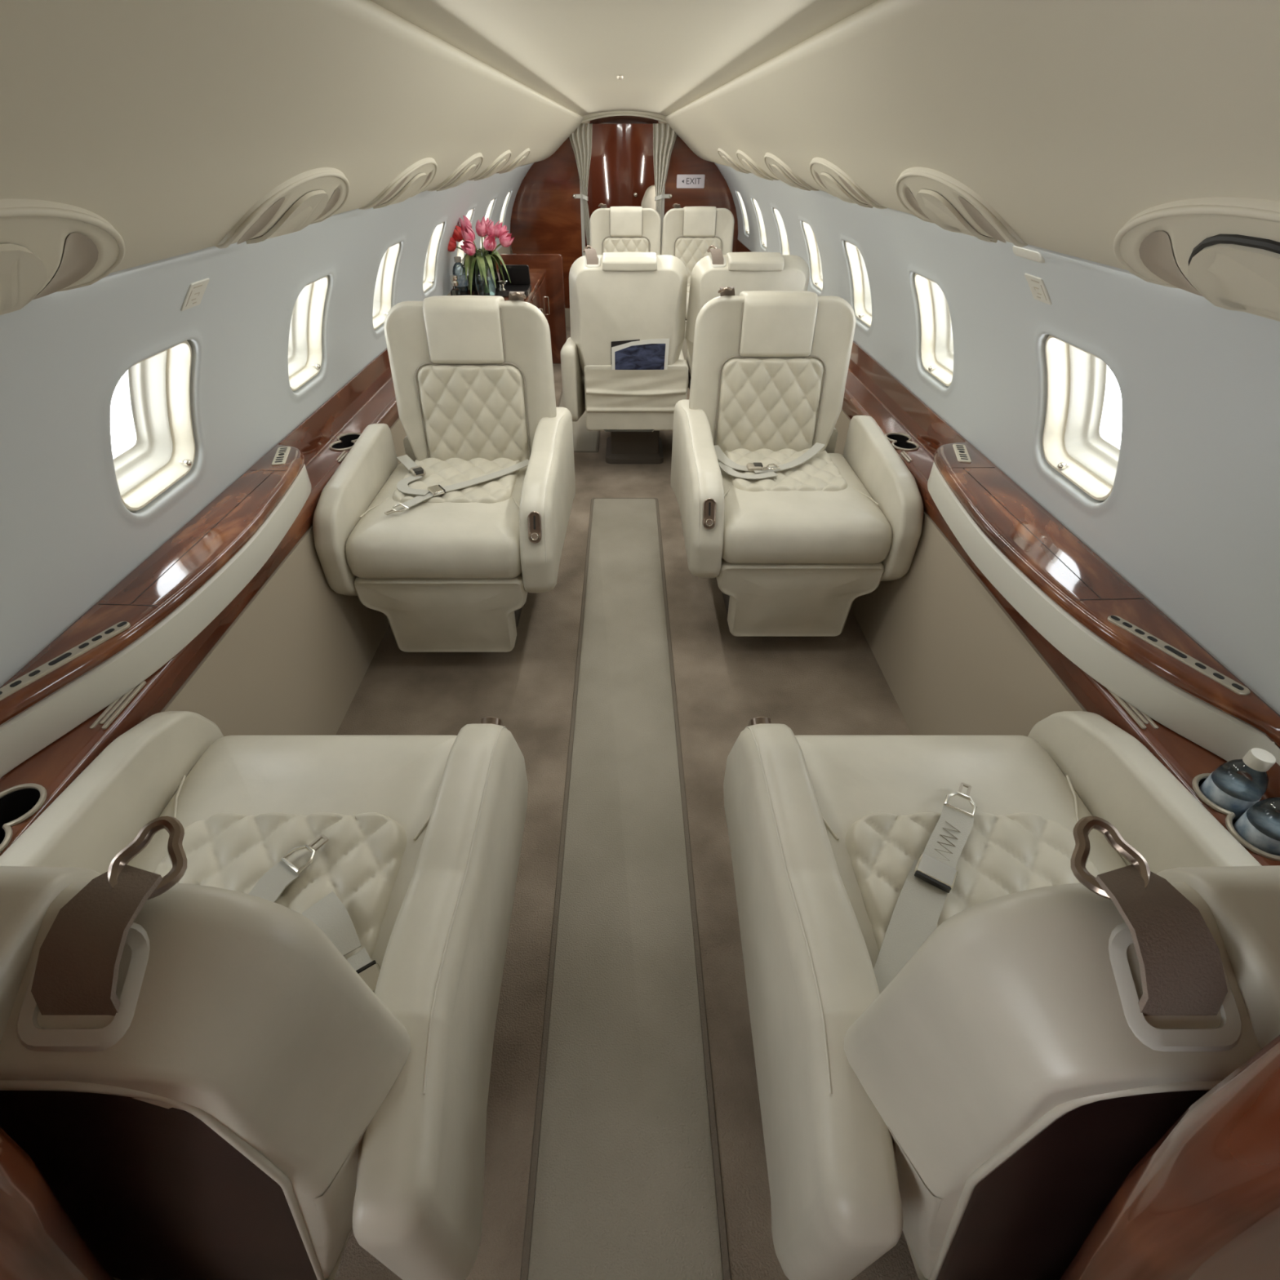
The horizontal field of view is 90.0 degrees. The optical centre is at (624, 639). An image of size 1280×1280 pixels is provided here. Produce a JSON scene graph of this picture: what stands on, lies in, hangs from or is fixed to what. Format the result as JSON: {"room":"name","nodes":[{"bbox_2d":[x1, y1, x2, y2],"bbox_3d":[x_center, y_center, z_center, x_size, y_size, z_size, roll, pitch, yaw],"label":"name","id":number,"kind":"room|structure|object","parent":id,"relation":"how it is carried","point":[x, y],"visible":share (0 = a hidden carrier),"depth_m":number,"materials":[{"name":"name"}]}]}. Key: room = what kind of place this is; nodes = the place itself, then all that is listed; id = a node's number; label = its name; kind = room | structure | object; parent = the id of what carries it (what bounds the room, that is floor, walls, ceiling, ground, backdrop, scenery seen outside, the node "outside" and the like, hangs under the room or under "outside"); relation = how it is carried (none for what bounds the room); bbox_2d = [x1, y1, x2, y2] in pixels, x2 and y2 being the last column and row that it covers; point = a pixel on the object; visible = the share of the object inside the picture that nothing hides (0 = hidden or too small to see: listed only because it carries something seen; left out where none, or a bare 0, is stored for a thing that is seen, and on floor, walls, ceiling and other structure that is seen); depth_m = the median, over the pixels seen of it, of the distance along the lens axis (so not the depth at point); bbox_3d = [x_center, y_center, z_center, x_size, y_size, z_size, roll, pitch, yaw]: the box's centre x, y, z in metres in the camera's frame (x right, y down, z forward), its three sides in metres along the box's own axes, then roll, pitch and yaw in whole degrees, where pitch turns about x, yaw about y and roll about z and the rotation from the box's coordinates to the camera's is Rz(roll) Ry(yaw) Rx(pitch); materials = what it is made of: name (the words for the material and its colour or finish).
{"room":"aircraft cabin","nodes":[
{"label":"aircraft cabin","id":0,"kind":"room"},
{"bbox_2d":[0,162,533,687],"bbox_3d":[-0.953,-2.031,3.325,0.329,0.590,8.860,0,38,0],"label":"wall","id":1,"kind":"structure","parent":0,"point":[68,537],"depth_m":1.34,"materials":[{"name":"grey plastic"}]},
{"bbox_2d":[0,198,125,315],"bbox_3d":[-0.647,-0.351,0.612,0.202,0.121,0.501,0,38,0],"label":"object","id":2,"kind":"object","parent":1,"relation":"attached to","point":[47,247],"visible":1,"depth_m":0.67,"materials":[{"name":"beige plastic"}]},
{"bbox_2d":[112,340,195,511],"bbox_3d":[-1.063,-0.494,1.391,0.259,0.436,0.376,0,38,0],"label":"window","id":3,"kind":"structure","parent":1,"relation":"in","point":[160,451],"depth_m":1.50,"materials":[{"name":"beige plastic"}]},
{"bbox_2d":[180,277,209,311],"bbox_3d":[-0.880,-0.710,1.311,0.045,0.052,0.072,0,38,0],"label":"placard","id":4,"kind":"object","parent":1,"relation":"attached to","point":[195,292],"visible":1,"depth_m":1.31,"materials":[{"name":"white plastic"}]},
{"bbox_2d":[214,167,350,248],"bbox_3d":[-0.647,-0.845,1.242,0.202,0.121,0.501,0,38,0],"label":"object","id":5,"kind":"object","parent":1,"relation":"attached to","point":[310,197],"visible":0.99,"depth_m":1.17,"materials":[{"name":"beige plastic"}]},
{"bbox_2d":[0,0,590,273],"bbox_3d":[-0.602,-2.154,2.758,0.517,0.317,9.600,0,38,0],"label":"ceiling panel","id":6,"kind":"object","parent":1,"relation":"attached to","point":[166,122],"depth_m":0.77,"materials":[{"name":"beige plastic"}]},
{"bbox_2d":[288,275,328,391],"bbox_3d":[-1.063,-1.018,2.061,0.259,0.436,0.376,0,38,0],"label":"window","id":7,"kind":"structure","parent":1,"relation":"in","point":[304,343],"depth_m":2.18,"materials":[{"name":"beige plastic"}]},
{"bbox_2d":[373,242,399,329],"bbox_3d":[-1.063,-1.542,2.730,0.259,0.436,0.376,0,38,0],"label":"window","id":8,"kind":"structure","parent":1,"relation":"in","point":[384,283],"depth_m":2.86,"materials":[{"name":"white glass"}]},
{"bbox_2d":[358,157,437,209],"bbox_3d":[-0.647,-1.338,1.872,0.202,0.121,0.501,0,38,0],"label":"panel","id":9,"kind":"object","parent":1,"relation":"attached to","point":[418,176],"visible":1,"depth_m":1.80,"materials":[{"name":"beige plastic"}]},
{"bbox_2d":[422,222,443,292],"bbox_3d":[-1.063,-2.066,3.399,0.259,0.436,0.376,0,38,0],"label":"window","id":10,"kind":"structure","parent":1,"relation":"in","point":[430,260],"depth_m":3.53,"materials":[{"name":"white glass"}]},
{"bbox_2d":[427,152,483,191],"bbox_3d":[-0.647,-1.831,2.502,0.202,0.121,0.501,0,38,0],"label":"panel","id":11,"kind":"object","parent":1,"relation":"attached to","point":[468,168],"visible":1,"depth_m":2.43,"materials":[{"name":"beige plastic"}]},
{"bbox_2d":[456,208,473,266],"bbox_3d":[-1.063,-2.590,4.069,0.259,0.436,0.376,0,38,0],"label":"window","id":12,"kind":"structure","parent":1,"relation":"in","point":[460,253],"depth_m":4.23,"materials":[{"name":"white glass"}]},
{"bbox_2d":[468,150,511,180],"bbox_3d":[-0.647,-2.324,3.132,0.202,0.121,0.501,0,38,0],"label":"panel","id":13,"kind":"object","parent":1,"relation":"attached to","point":[501,161],"visible":0.98,"depth_m":3.06,"materials":[{"name":"beige plastic"}]},
{"bbox_2d":[496,147,530,173],"bbox_3d":[-0.647,-2.817,3.762,0.202,0.121,0.501,0,38,0],"label":"panel","id":14,"kind":"object","parent":1,"relation":"attached to","point":[522,157],"visible":0.99,"depth_m":3.68,"materials":[{"name":"beige plastic"}]},
{"bbox_2d":[446,244,513,295],"bbox_3d":[-1.105,-1.283,3.440,0.030,0.780,9.600,0,38,0],"label":"wall","id":15,"kind":"structure","parent":0,"point":[502,250],"depth_m":5.77,"materials":[{"name":"beige fabric"}]},
{"bbox_2d":[160,417,406,736],"bbox_3d":[-1.004,-1.197,3.507,0.163,0.562,9.600,0,38,0],"label":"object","id":16,"kind":"structure","parent":15,"relation":"attached to","point":[295,659],"depth_m":1.82,"materials":[{"name":"beige fabric"}]},
{"bbox_2d":[0,347,399,856],"bbox_3d":[-1.016,-0.147,1.548,0.129,0.194,5.180,0,38,0],"label":"ledge","id":17,"kind":"object","parent":16,"relation":"on","point":[326,437],"visible":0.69,"depth_m":1.42,"materials":[{"name":"brown wood"}]},
{"bbox_2d":[0,443,311,777],"bbox_3d":[-0.990,-0.169,1.506,0.160,0.123,1.289,0,38,0],"label":"side table","id":18,"kind":"object","parent":17,"relation":"on","point":[157,611],"visible":1,"depth_m":1.32,"materials":[{"name":"brown wood"}]},
{"bbox_2d":[0,621,130,700],"bbox_3d":[-1.011,0.035,1.151,0.027,0.005,0.245,15,41,19],"label":"outlet","id":19,"kind":"object","parent":18,"relation":"attached to","point":[84,642],"depth_m":1.16,"materials":[{"name":"beige plastic"}]},
{"bbox_2d":[271,446,290,465],"bbox_3d":[-1.013,-0.544,1.892,0.036,0.005,0.135,-10,39,-12],"label":"outlet","id":20,"kind":"object","parent":18,"relation":"attached to","point":[281,455],"depth_m":1.88,"materials":[{"name":"beige plastic"}]},
{"bbox_2d":[584,115,658,248],"bbox_3d":[0.000,-4.639,6.941,2.240,1.750,0.050,0,38,0],"label":"wall","id":21,"kind":"structure","parent":0,"point":[614,119],"depth_m":6.45,"materials":[{"name":"brown wood"}]},
{"bbox_2d":[591,124,654,212],"bbox_3d":[0.000,-4.533,6.904,0.680,1.610,0.135,0,38,0],"label":"door","id":22,"kind":"structure","parent":21,"relation":"in","point":[622,161],"depth_m":6.58,"materials":[{"name":"brown wood"}]},
{"bbox_2d":[370,0,877,115],"bbox_3d":[0.000,-2.282,2.658,0.840,0.054,9.600,0,38,0],"label":"ceiling","id":23,"kind":"structure","parent":0,"point":[668,55],"depth_m":1.40,"materials":[{"name":"beige plastic"}]},
{"bbox_2d":[510,134,737,308],"bbox_3d":[0.000,-3.838,6.044,2.148,1.594,0.050,0,38,0],"label":"wall","id":24,"kind":"structure","parent":0,"point":[546,217],"depth_m":5.86,"materials":[{"name":"brown wood"}]},
{"bbox_2d":[579,182,585,256],"bbox_3d":[-0.385,-3.839,6.042,0.030,1.600,0.072,0,38,0],"label":"trim","id":25,"kind":"structure","parent":24,"relation":"attached to","point":[583,228],"depth_m":5.98,"materials":[{"name":"grey plastic"}]},
{"bbox_2d":[581,111,666,123],"bbox_3d":[0.000,-4.448,5.420,0.720,0.095,0.140,0,38,0],"label":"trim","id":26,"kind":"structure","parent":24,"relation":"attached to","point":[584,117],"depth_m":5.36,"materials":[{"name":"beige plastic"}]},
{"bbox_2d":[568,123,592,248],"bbox_3d":[-0.350,-3.809,5.982,0.256,1.586,0.063,2,38,3],"label":"curtain","id":27,"kind":"object","parent":26,"relation":"hanging from","point":[580,140],"visible":0.68,"depth_m":5.64,"materials":[{"name":"beige fabric"}]},
{"bbox_2d":[653,123,676,254],"bbox_3d":[0.354,-3.809,5.983,0.212,1.585,0.064,0,38,0],"label":"curtain","id":28,"kind":"object","parent":26,"relation":"hanging from","point":[664,137],"visible":0.59,"depth_m":5.62,"materials":[{"name":"beige fabric"}]},
{"bbox_2d":[676,174,704,188],"bbox_3d":[0.600,-4.135,5.771,0.250,0.100,0.012,0,38,0],"label":"exit sign","id":29,"kind":"object","parent":24,"relation":"attached to","point":[683,181],"visible":1,"depth_m":5.77,"materials":[{"name":"white plastic"}]},
{"bbox_2d":[333,326,919,1279],"bbox_3d":[0.000,-0.956,3.696,2.240,0.050,9.600,0,38,0],"label":"floor","id":30,"kind":"structure","parent":0,"point":[837,685],"depth_m":2.05,"materials":[{"name":"beige carpet"}]},
{"bbox_2d":[0,711,528,1279],"bbox_3d":[-0.567,0.411,1.014,0.748,1.103,0.836,0,38,0],"label":"seat","id":31,"kind":"object","parent":30,"relation":"on","point":[250,986],"visible":0.99,"depth_m":0.67,"materials":[{"name":"beige leather"}]},
{"bbox_2d":[127,735,457,967],"bbox_3d":[-0.586,0.419,1.128,0.558,0.153,0.648,0,38,0],"label":"seat cushion","id":32,"kind":"object","parent":31,"relation":"on","point":[397,779],"depth_m":1.15,"materials":[{"name":"beige leather"}]},
{"bbox_2d":[312,291,575,652],"bbox_3d":[-0.577,-0.556,2.250,0.748,1.103,0.837,0,38,0],"label":"seat","id":33,"kind":"object","parent":30,"relation":"on","point":[450,541],"visible":1,"depth_m":2.17,"materials":[{"name":"beige leather"}]},
{"bbox_2d":[345,462,527,578],"bbox_3d":[-0.596,-0.444,2.231,0.558,0.153,0.648,0,38,0],"label":"seat cushion","id":34,"kind":"object","parent":33,"relation":"on","point":[474,531],"depth_m":2.01,"materials":[{"name":"beige leather"}]},
{"bbox_2d":[458,268,549,323],"bbox_3d":[-0.805,-2.087,4.481,0.469,0.705,1.370,0,38,0],"label":"credenza","id":35,"kind":"object","parent":30,"relation":"on","point":[537,297],"visible":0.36,"depth_m":4.50,"materials":[{"name":"brown wood"}]},
{"bbox_2d":[452,256,469,295],"bbox_3d":[-1.000,-2.216,3.904,0.086,0.209,0.086,0,38,0],"label":"water bottle","id":36,"kind":"object","parent":35,"relation":"on","point":[463,282],"visible":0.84,"depth_m":3.89,"materials":[{"name":"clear plastic"}]},
{"bbox_2d":[457,268,488,292],"bbox_3d":[-0.980,-2.338,4.119,0.160,0.135,0.250,0,38,0],"label":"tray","id":37,"kind":"object","parent":35,"relation":"on","point":[480,282],"visible":0.44,"depth_m":4.06,"materials":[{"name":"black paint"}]},
{"bbox_2d":[471,250,499,295],"bbox_3d":[-0.845,-2.220,3.875,0.166,0.250,0.166,0,38,0],"label":"flower vase","id":38,"kind":"object","parent":35,"relation":"on","point":[496,277],"visible":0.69,"depth_m":3.88,"materials":[{"name":"clear glass"}]},
{"bbox_2d":[447,236,489,292],"bbox_3d":[-0.949,-2.224,3.806,0.249,0.303,0.119,0,38,0],"label":"tulip","id":39,"kind":"object","parent":38,"relation":"in","point":[452,243],"visible":0.66,"depth_m":3.77,"materials":[{"name":"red plant"}]},
{"bbox_2d":[460,225,481,284],"bbox_3d":[-0.889,-2.251,3.796,0.106,0.358,0.103,0,38,0],"label":"tulip","id":40,"kind":"object","parent":38,"relation":"in","point":[467,234],"visible":0.82,"depth_m":3.72,"materials":[{"name":"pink plant"}]},
{"bbox_2d":[452,225,489,293],"bbox_3d":[-0.937,-2.276,3.829,0.199,0.356,0.090,15,40,18],"label":"tulip","id":41,"kind":"object","parent":38,"relation":"in","point":[457,236],"visible":0.44,"depth_m":3.76,"materials":[{"name":"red plant"}]},
{"bbox_2d":[457,214,488,293],"bbox_3d":[-0.918,-2.310,3.838,0.092,0.398,0.161,-27,46,-30],"label":"tulip","id":42,"kind":"object","parent":38,"relation":"in","point":[465,222],"visible":0.48,"depth_m":3.75,"materials":[{"name":"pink plant"}]},
{"bbox_2d":[460,240,487,293],"bbox_3d":[-0.888,-2.211,3.798,0.134,0.291,0.127,-8,39,-11],"label":"tulip","id":43,"kind":"object","parent":38,"relation":"in","point":[469,249],"visible":0.98,"depth_m":3.77,"materials":[{"name":"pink plant"}]},
{"bbox_2d":[475,218,488,292],"bbox_3d":[-0.855,-2.319,3.865,0.124,0.379,0.117,-16,41,-19],"label":"tulip","id":44,"kind":"object","parent":38,"relation":"in","point":[480,230],"visible":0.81,"depth_m":3.75,"materials":[{"name":"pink plant"}]},
{"bbox_2d":[484,219,501,293],"bbox_3d":[-0.792,-2.305,3.851,0.102,0.374,0.110,10,39,12],"label":"tulip","id":45,"kind":"object","parent":38,"relation":"in","point":[490,230],"visible":0.46,"depth_m":3.75,"materials":[{"name":"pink plant"}]},
{"bbox_2d":[483,233,505,288],"bbox_3d":[-0.790,-2.226,3.795,0.130,0.319,0.139,0,38,0],"label":"tulip","id":46,"kind":"object","parent":38,"relation":"in","point":[488,239],"visible":0.94,"depth_m":3.73,"materials":[{"name":"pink plant"}]},
{"bbox_2d":[484,220,506,293],"bbox_3d":[-0.772,-2.304,3.851,0.175,0.374,0.093,0,38,0],"label":"tulip","id":47,"kind":"object","parent":38,"relation":"in","point":[499,229],"visible":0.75,"depth_m":3.74,"materials":[{"name":"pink plant"}]},
{"bbox_2d":[484,230,514,288],"bbox_3d":[-0.743,-2.271,3.845,0.220,0.329,0.102,13,40,16],"label":"tulip","id":48,"kind":"object","parent":38,"relation":"in","point":[505,240],"visible":0.93,"depth_m":3.76,"materials":[{"name":"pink plant"}]},
{"bbox_2d":[458,268,546,302],"bbox_3d":[-0.812,-2.354,4.272,0.455,0.028,1.370,0,38,0],"label":"countertop","id":49,"kind":"structure","parent":35,"relation":"on","point":[536,275],"depth_m":4.40,"materials":[{"name":"brown wood"}]},
{"bbox_2d":[496,264,532,297],"bbox_3d":[-0.690,-2.236,3.977,0.200,0.149,0.220,0,38,0],"label":"box","id":50,"kind":"object","parent":35,"relation":"on","point":[518,274],"visible":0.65,"depth_m":4.01,"materials":[{"name":"black leather"}]},
{"bbox_2d":[495,253,566,363],"bbox_3d":[-0.740,-2.671,5.198,0.520,0.800,0.040,0,38,0],"label":"divider","id":51,"kind":"object","parent":30,"relation":"on","point":[552,263],"visible":0.46,"depth_m":5.08,"materials":[{"name":"brown wood"}]},
{"bbox_2d":[557,388,599,452],"bbox_3d":[-0.315,-2.020,5.010,0.318,0.007,2.848,0,38,0],"label":"carpet runner","id":52,"kind":"object","parent":30,"relation":"on","point":[584,440],"visible":0.23,"depth_m":4.08,"materials":[{"name":"brown"}]},
{"bbox_2d":[560,244,688,463],"bbox_3d":[0.017,-1.596,3.578,0.674,1.103,0.831,0,38,0],"label":"seat","id":53,"kind":"object","parent":30,"relation":"on","point":[615,296],"visible":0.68,"depth_m":3.20,"materials":[{"name":"beige leather"}]},
{"bbox_2d":[611,338,669,375],"bbox_3d":[0.080,-1.420,3.213,0.289,0.172,0.007,0,38,0],"label":"magazine","id":54,"kind":"object","parent":53,"relation":"on","point":[653,353],"visible":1,"depth_m":3.20,"materials":[{"name":"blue paper"}]},
{"bbox_2d":[614,343,665,369],"bbox_3d":[0.080,-1.414,3.214,0.252,0.138,0.002,0,38,0],"label":"picture","id":55,"kind":"object","parent":54,"relation":"attached to","point":[627,356],"depth_m":3.21},
{"bbox_2d":[678,350,688,387],"bbox_3d":[0.073,-1.590,3.695,0.558,0.153,0.648,0,38,0],"label":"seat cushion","id":56,"kind":"object","parent":53,"relation":"on","point":[681,357],"depth_m":3.60,"materials":[{"name":"beige leather"}]},
{"bbox_2d":[589,203,661,254],"bbox_3d":[0.007,-2.845,5.175,0.674,1.103,0.831,0,38,0],"label":"seat","id":57,"kind":"object","parent":30,"relation":"on","point":[613,228],"visible":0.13,"depth_m":5.15,"materials":[{"name":"beige leather"}]},
{"bbox_2d":[520,497,731,1279],"bbox_3d":[0.003,0.587,1.678,0.353,0.007,4.348,0,38,0],"label":"carpet runner","id":58,"kind":"object","parent":30,"relation":"on","point":[624,1188],"visible":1,"depth_m":1.44,"materials":[{"name":"brown carpet"}]},
{"bbox_2d":[640,185,655,209],"bbox_3d":[0.355,-3.913,6.505,0.390,1.145,0.390,0,38,0],"label":"seat","id":59,"kind":"object","parent":30,"relation":"on","point":[648,201],"visible":0.12,"depth_m":6.28,"materials":[{"name":"beige leather"}]},
{"bbox_2d":[661,203,733,360],"bbox_3d":[0.617,-2.846,5.176,0.626,1.103,0.828,0,38,0],"label":"seat","id":60,"kind":"object","parent":30,"relation":"on","point":[688,233],"visible":0.27,"depth_m":5.15,"materials":[{"name":"beige leather"}]},
{"bbox_2d":[685,244,809,388],"bbox_3d":[0.627,-1.595,3.577,0.626,1.103,0.828,0,38,0],"label":"seat","id":61,"kind":"object","parent":30,"relation":"on","point":[743,271],"visible":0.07,"depth_m":3.01,"materials":[{"name":"beige leather"}]},
{"bbox_2d":[686,348,691,376],"bbox_3d":[0.661,-1.590,3.695,0.558,0.153,0.648,0,38,0],"label":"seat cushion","id":62,"kind":"object","parent":61,"relation":"on","point":[688,361],"depth_m":3.80,"materials":[{"name":"beige leather"}]},
{"bbox_2d":[671,286,923,636],"bbox_3d":[0.574,-0.612,2.321,0.748,1.103,0.837,0,38,0],"label":"seat","id":63,"kind":"object","parent":30,"relation":"on","point":[791,530],"visible":1,"depth_m":2.24,"materials":[{"name":"beige leather"}]},
{"bbox_2d":[717,453,892,563],"bbox_3d":[0.593,-0.499,2.301,0.558,0.153,0.648,0,38,0],"label":"seat cushion","id":64,"kind":"object","parent":63,"relation":"on","point":[827,508],"depth_m":2.08,"materials":[{"name":"beige leather"}]},
{"bbox_2d":[723,711,1279,1279],"bbox_3d":[0.574,0.411,1.014,0.748,1.103,0.836,0,38,0],"label":"seat","id":65,"kind":"object","parent":30,"relation":"on","point":[986,976],"visible":0.98,"depth_m":0.67,"materials":[{"name":"beige leather"}]},
{"bbox_2d":[795,735,1126,968],"bbox_3d":[0.593,0.419,1.128,0.558,0.153,0.648,0,38,0],"label":"seat cushion","id":66,"kind":"object","parent":65,"relation":"on","point":[854,779],"depth_m":1.16,"materials":[{"name":"beige leather"}]},
{"bbox_2d":[0,1035,1279,1279],"bbox_3d":[0.000,0.489,0.495,2.180,1.620,0.044,0,38,0],"label":"wall","id":67,"kind":"structure","parent":0,"point":[1203,1202],"depth_m":0.34,"materials":[{"name":"brown wood"}]},
{"bbox_2d":[714,162,1279,715],"bbox_3d":[0.953,-1.803,3.034,0.329,0.590,9.600,0,38,0],"label":"wall","id":68,"kind":"structure","parent":0,"point":[1189,518],"depth_m":1.27,"materials":[{"name":"grey plastic"}]},
{"bbox_2d":[717,147,751,173],"bbox_3d":[0.647,-2.829,3.777,0.202,0.121,0.501,0,38,0],"label":"panel","id":69,"kind":"object","parent":68,"relation":"attached to","point":[723,155],"visible":0.98,"depth_m":3.70,"materials":[{"name":"beige plastic"}]},
{"bbox_2d":[737,191,749,234],"bbox_3d":[1.063,-3.668,5.447,0.259,0.436,0.376,0,38,0],"label":"window","id":70,"kind":"structure","parent":68,"relation":"in","point":[746,224],"depth_m":5.58,"materials":[{"name":"beige plastic"}]},
{"bbox_2d":[736,150,778,180],"bbox_3d":[0.647,-2.336,3.147,0.202,0.121,0.501,0,38,0],"label":"panel","id":71,"kind":"object","parent":68,"relation":"attached to","point":[747,162],"visible":0.98,"depth_m":3.07,"materials":[{"name":"beige plastic"}]},
{"bbox_2d":[752,198,766,248],"bbox_3d":[1.063,-3.144,4.777,0.259,0.436,0.376,0,38,0],"label":"window","id":72,"kind":"structure","parent":68,"relation":"in","point":[763,237],"depth_m":4.91,"materials":[{"name":"white glass"}]},
{"bbox_2d":[773,208,790,254],"bbox_3d":[1.063,-2.620,4.108,0.259,0.436,0.376,0,38,0],"label":"window","id":73,"kind":"structure","parent":68,"relation":"in","point":[785,249],"depth_m":4.24,"materials":[{"name":"white glass"}]},
{"bbox_2d":[764,152,818,191],"bbox_3d":[0.647,-1.843,2.517,0.202,0.121,0.501,0,38,0],"label":"panel","id":74,"kind":"object","parent":68,"relation":"attached to","point":[775,165],"visible":1,"depth_m":2.44,"materials":[{"name":"beige plastic"}]},
{"bbox_2d":[802,221,822,290],"bbox_3d":[1.063,-2.096,3.439,0.259,0.436,0.376,0,38,0],"label":"window","id":75,"kind":"structure","parent":68,"relation":"in","point":[815,262],"depth_m":3.57,"materials":[{"name":"white glass"}]},
{"bbox_2d":[808,157,887,208],"bbox_3d":[0.647,-1.350,1.887,0.202,0.121,0.501,0,38,0],"label":"panel","id":76,"kind":"object","parent":68,"relation":"attached to","point":[830,178],"visible":1,"depth_m":1.82,"materials":[{"name":"beige plastic"}]},
{"bbox_2d":[844,240,871,327],"bbox_3d":[1.063,-1.573,2.769,0.259,0.436,0.376,0,38,0],"label":"window","id":77,"kind":"structure","parent":68,"relation":"in","point":[861,288],"depth_m":2.90,"materials":[{"name":"beige plastic"}]},
{"bbox_2d":[914,273,953,386],"bbox_3d":[1.063,-1.049,2.100,0.259,0.436,0.376,0,38,0],"label":"window","id":78,"kind":"structure","parent":68,"relation":"in","point":[936,331],"depth_m":2.22,"materials":[{"name":"white glass"}]},
{"bbox_2d":[895,166,1027,247],"bbox_3d":[0.647,-0.857,1.257,0.202,0.121,0.501,0,38,0],"label":"panel","id":79,"kind":"object","parent":68,"relation":"attached to","point":[931,195],"visible":1,"depth_m":1.19,"materials":[{"name":"beige plastic"}]},
{"bbox_2d":[657,0,1279,270],"bbox_3d":[0.602,-2.154,2.758,0.517,0.317,9.600,0,38,0],"label":"ceiling","id":80,"kind":"structure","parent":68,"relation":"attached to","point":[1073,120],"depth_m":0.74,"materials":[{"name":"beige plastic"}]},
{"bbox_2d":[1012,245,1044,262],"bbox_3d":[0.818,-0.781,1.293,0.021,0.020,0.116,0,38,0],"label":"white latch","id":81,"kind":"object","parent":68,"relation":"attached to","point":[1022,252],"visible":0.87,"depth_m":1.28,"materials":[{"name":"white plastic"}]},
{"bbox_2d":[1024,272,1052,305],"bbox_3d":[0.880,-0.747,1.359,0.045,0.052,0.072,0,38,0],"label":"placard","id":82,"kind":"object","parent":68,"relation":"attached to","point":[1039,291],"visible":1,"depth_m":1.35,"materials":[{"name":"white plastic"}]},
{"bbox_2d":[1042,334,1119,501],"bbox_3d":[1.063,-0.525,1.431,0.259,0.436,0.376,0,38,0],"label":"window","id":83,"kind":"structure","parent":68,"relation":"in","point":[1076,443],"depth_m":1.54,"materials":[{"name":"beige plastic"}]},
{"bbox_2d":[1113,197,1279,321],"bbox_3d":[0.647,-0.364,0.627,0.202,0.121,0.501,0,38,0],"label":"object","id":84,"kind":"object","parent":68,"relation":"attached to","point":[1225,251],"visible":1,"depth_m":0.66,"materials":[{"name":"beige plastic"}]},
{"bbox_3d":[1.105,-1.283,3.440,0.030,0.780,9.600,0,38,0],"label":"wall","id":85,"kind":"structure","parent":0,"visible":0},
{"bbox_2d":[834,408,1087,736],"bbox_3d":[1.004,-1.197,3.507,0.163,0.562,9.600,0,38,0],"label":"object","id":86,"kind":"structure","parent":85,"relation":"attached to","point":[953,660],"depth_m":1.85,"materials":[{"name":"beige fabric"}]},
{"bbox_2d":[735,239,1279,866],"bbox_3d":[1.016,-1.124,2.796,0.129,0.194,8.350,0,38,0],"label":"ledge","id":87,"kind":"object","parent":86,"relation":"on","point":[915,431],"visible":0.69,"depth_m":1.55,"materials":[{"name":"brown wood"}]},
{"bbox_2d":[927,440,1279,772],"bbox_3d":[0.976,-0.181,1.522,0.176,0.123,1.290,0,38,0],"label":"side table","id":88,"kind":"object","parent":87,"relation":"on","point":[1082,607],"visible":0.99,"depth_m":1.31,"materials":[{"name":"brown wood"}]},
{"bbox_2d":[952,444,971,462],"bbox_3d":[1.006,-0.556,1.907,0.036,0.005,0.135,10,39,12],"label":"outlet","id":89,"kind":"object","parent":88,"relation":"attached to","point":[962,453],"depth_m":1.90,"materials":[{"name":"beige plastic"}]},
{"bbox_2d":[1106,615,1250,695],"bbox_3d":[1.002,0.023,1.167,0.027,0.005,0.245,-15,41,-19],"label":"outlet","id":90,"kind":"object","parent":88,"relation":"attached to","point":[1155,638],"depth_m":1.17,"materials":[{"name":"beige plastic"}]},
{"bbox_2d":[1199,747,1275,824],"bbox_3d":[0.998,0.244,1.049,0.067,0.164,0.067,0,38,0],"label":"water bottle","id":91,"kind":"object","parent":87,"relation":"on","point":[1229,790],"visible":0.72,"depth_m":1.04,"materials":[{"name":"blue plastic"}]},
{"bbox_2d":[1232,796,1279,856],"bbox_3d":[0.998,0.291,0.990,0.067,0.164,0.067,0,38,0],"label":"water bottle","id":92,"kind":"object","parent":87,"relation":"on","point":[1260,824],"visible":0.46,"depth_m":0.99,"materials":[{"name":"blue plastic"}]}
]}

